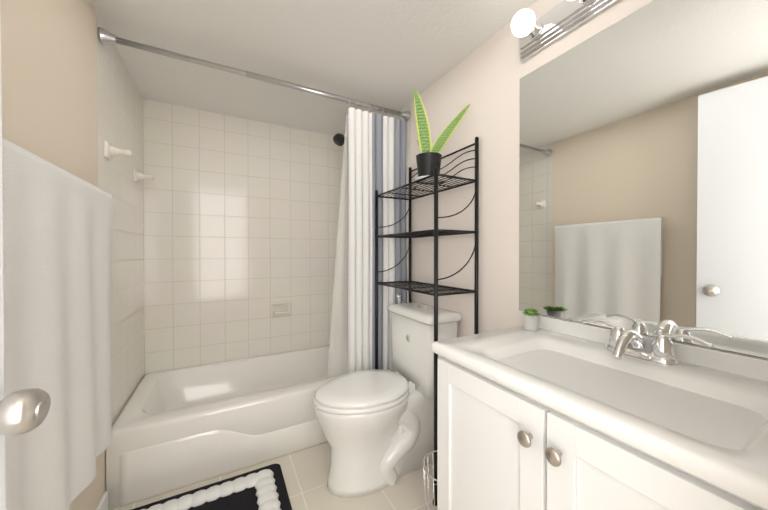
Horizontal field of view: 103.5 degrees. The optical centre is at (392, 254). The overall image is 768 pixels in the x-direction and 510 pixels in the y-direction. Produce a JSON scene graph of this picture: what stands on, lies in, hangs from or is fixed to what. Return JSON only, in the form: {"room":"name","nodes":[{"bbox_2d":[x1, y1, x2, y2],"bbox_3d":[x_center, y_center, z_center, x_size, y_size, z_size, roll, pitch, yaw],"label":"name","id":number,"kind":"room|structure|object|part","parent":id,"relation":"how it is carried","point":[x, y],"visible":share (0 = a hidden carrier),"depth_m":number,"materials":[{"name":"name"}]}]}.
{"room":"bathroom","nodes":[
{"label":"bathroom","id":0,"kind":"room"},
{"bbox_2d":[1,0,144,509],"bbox_3d":[-0.839,0.058,0.483,0.100,2.100,3.510,0,1,-29],"label":"wall","id":1,"kind":"structure","parent":0,"point":[72,99],"depth_m":1.16,"materials":[{"name":"paint"}]},
{"bbox_2d":[2,138,112,509],"bbox_3d":[-0.962,0.239,0.891,0.082,0.985,0.740,0,1,-29],"label":"towel","id":2,"kind":"object","parent":1,"relation":"attached to","point":[57,224],"visible":0.96,"depth_m":0.78,"materials":[{"name":"white fabric"}]},
{"bbox_2d":[96,491,108,509],"bbox_3d":[-0.982,1.060,0.862,0.013,0.090,0.998,0,1,-29],"label":"baseboard","id":3,"kind":"structure","parent":1,"relation":"attached to","point":[103,504],"depth_m":1.26,"materials":[{"name":"white wood"}]},
{"bbox_2d":[104,140,131,160],"bbox_3d":[-1.219,-0.459,1.349,0.086,0.072,0.072,0,1,-29],"label":"post","id":4,"kind":"object","parent":1,"relation":"attached to","point":[110,151],"depth_m":1.33,"materials":[{"name":"white ceramic"}]},
{"bbox_2d":[134,168,153,182],"bbox_3d":[-1.464,-0.462,1.785,0.086,0.072,0.072,0,1,-29],"label":"post","id":5,"kind":"object","parent":1,"relation":"attached to","point":[138,176],"depth_m":1.77,"materials":[{"name":"white ceramic"}]},
{"bbox_2d":[98,27,409,120],"bbox_3d":[-0.561,-0.921,1.640,1.520,0.062,0.062,0,1,-29],"label":"shower curtain rod","id":6,"kind":"object","parent":1,"relation":"attached to","point":[106,37],"visible":0.9,"depth_m":1.50,"materials":[{"name":"grey metal"}]},
{"bbox_2d":[343,97,406,373],"bbox_3d":[-0.088,-0.109,1.905,0.408,1.670,0.057,0,1,-29],"label":"shower curtain","id":7,"kind":"object","parent":6,"relation":"hanging from","point":[376,150],"depth_m":1.87,"materials":[{"name":"white fabric"}]},
{"bbox_2d":[143,99,348,373],"bbox_3d":[-0.965,0.043,2.367,1.524,2.100,0.100,0,1,-29],"label":"wall tile","id":8,"kind":"structure","parent":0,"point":[242,218],"depth_m":2.21,"materials":[{"name":"white tile"}]},
{"bbox_2d":[270,301,290,316],"bbox_3d":[-0.864,0.421,2.346,0.152,0.116,0.040,0,1,-29],"label":"soap dish","id":9,"kind":"object","parent":8,"relation":"attached to","point":[280,309],"visible":1,"depth_m":2.35,"materials":[{"name":"white ceramic"}]},
{"bbox_2d":[113,442,436,509],"bbox_3d":[-0.130,1.145,0.889,1.724,0.080,3.510,0,1,-29],"label":"floor","id":10,"kind":"structure","parent":0,"point":[305,472],"depth_m":1.42,"materials":[{"name":"tile"}]},
{"bbox_2d":[131,464,291,509],"bbox_3d":[-0.750,1.084,1.203,0.650,0.036,0.525,0,1,-29],"label":"bath mat","id":11,"kind":"object","parent":10,"relation":"on","point":[263,488],"visible":1,"depth_m":1.35,"materials":[{"name":"black fabric"}]},
{"bbox_2d":[106,343,393,509],"bbox_3d":[-0.752,0.929,1.995,1.518,0.335,0.764,0,1,-29],"label":"bathtub","id":12,"kind":"object","parent":10,"relation":"on","point":[175,429],"visible":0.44,"depth_m":1.58,"materials":[{"name":"white ceramic"}]},
{"bbox_2d":[313,302,461,497],"bbox_3d":[-0.052,0.714,1.560,0.707,0.856,0.438,0,1,-29],"label":"toilet","id":13,"kind":"object","parent":10,"relation":"on","point":[377,427],"visible":0.94,"depth_m":1.46,"materials":[{"name":"white ceramic"}]},
{"bbox_2d":[375,137,478,506],"bbox_3d":[0.152,0.266,1.648,0.270,1.665,0.618,0,1,-29],"label":"shelf","id":14,"kind":"object","parent":10,"relation":"on","point":[435,233],"visible":0.88,"depth_m":1.46,"materials":[{"name":"black metal"}]},
{"bbox_2d":[414,175,442,184],"bbox_3d":[0.179,-0.368,1.497,0.148,0.014,0.148,0,1,-29],"label":"saucer","id":15,"kind":"object","parent":14,"relation":"on","point":[418,178],"visible":0.42,"depth_m":1.46,"materials":[{"name":"white ceramic"}]},
{"bbox_2d":[414,89,469,176],"bbox_3d":[0.233,-0.596,1.499,0.226,0.455,0.188,0,1,-29],"label":"potted plant","id":16,"kind":"object","parent":15,"relation":"on","point":[428,158],"visible":0.94,"depth_m":1.49,"materials":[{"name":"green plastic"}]},
{"bbox_2d":[422,450,436,509],"bbox_3d":[0.216,0.966,1.196,0.196,0.271,0.196,0,1,-29],"label":"wire basket","id":17,"kind":"object","parent":10,"relation":"on","point":[429,486],"visible":0.4,"depth_m":1.21,"materials":[{"name":"silver metal"}]},
{"bbox_2d":[432,315,767,509],"bbox_3d":[0.517,0.652,0.758,0.512,0.908,0.771,0,1,-29],"label":"bathroom vanity","id":18,"kind":"object","parent":10,"relation":"on","point":[552,413],"visible":0.96,"depth_m":0.68,"materials":[{"name":"white"}]},
{"bbox_2d":[522,308,539,330],"bbox_3d":[0.516,0.240,1.125,0.086,0.075,0.079,0,1,-29],"label":"succulent pot","id":19,"kind":"object","parent":18,"relation":"on","point":[531,319],"visible":0.98,"depth_m":1.10,"materials":[{"name":"grey ceramic"}]},
{"bbox_2d":[92,0,536,138],"bbox_3d":[-0.130,-1.035,0.872,1.724,0.080,3.510,0,1,-29],"label":"ceiling","id":20,"kind":"structure","parent":0,"point":[392,54],"depth_m":1.46,"materials":[{"name":"white paint"}]},
{"bbox_2d":[393,0,767,359],"bbox_3d":[0.578,0.052,1.278,0.100,2.100,3.510,0,1,-29],"label":"wall","id":21,"kind":"structure","parent":0,"point":[483,80],"depth_m":1.44,"materials":[{"name":"paint"}]},
{"bbox_2d":[333,133,346,145],"bbox_3d":[-0.252,-0.861,2.246,0.390,0.146,0.087,0,1,-29],"label":"shower head","id":22,"kind":"object","parent":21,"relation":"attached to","point":[338,139],"visible":0.54,"depth_m":2.15},
{"bbox_2d":[396,294,402,302],"bbox_3d":[0.102,0.610,1.896,0.156,0.736,0.054,0,0,8],"label":"bidet sprayer","id":23,"kind":"object","parent":21,"relation":"attached to","point":[398,296],"visible":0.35,"depth_m":1.88,"materials":[{"name":"silver metal"}]},
{"bbox_2d":[511,0,619,61],"bbox_3d":[0.650,-0.850,0.881,0.154,0.120,0.750,0,1,-29],"label":"sconce","id":24,"kind":"object","parent":21,"relation":"attached to","point":[559,21],"depth_m":1.08,"materials":[{"name":"silver metal"}]},
{"bbox_3d":[0.619,-0.850,0.864,0.084,0.084,0.654,0,1,-29],"label":"vanity light sconce","id":25,"kind":"part","parent":24,"relation":"part of","materials":[{"name":"white glass"}]},
{"bbox_2d":[519,0,767,357],"bbox_3d":[0.729,-0.247,0.898,0.006,0.957,0.820,0,1,-29],"label":"mirror","id":26,"kind":"object","parent":21,"relation":"attached to","point":[643,185],"visible":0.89,"depth_m":0.86,"materials":[{"name":"clear glass"}]},
{"bbox_3d":[0.298,0.061,0.117,1.524,2.100,0.100,0,1,-29],"label":"wall","id":27,"kind":"structure","parent":0,"visible":0},
{"bbox_2d":[0,0,50,509],"bbox_3d":[-0.451,0.090,0.151,0.205,2.018,0.660,0,1,-29],"label":"door","id":28,"kind":"structure","parent":27,"relation":"in","point":[23,411],"depth_m":0.42,"materials":[{"name":"white paint"}]}
]}

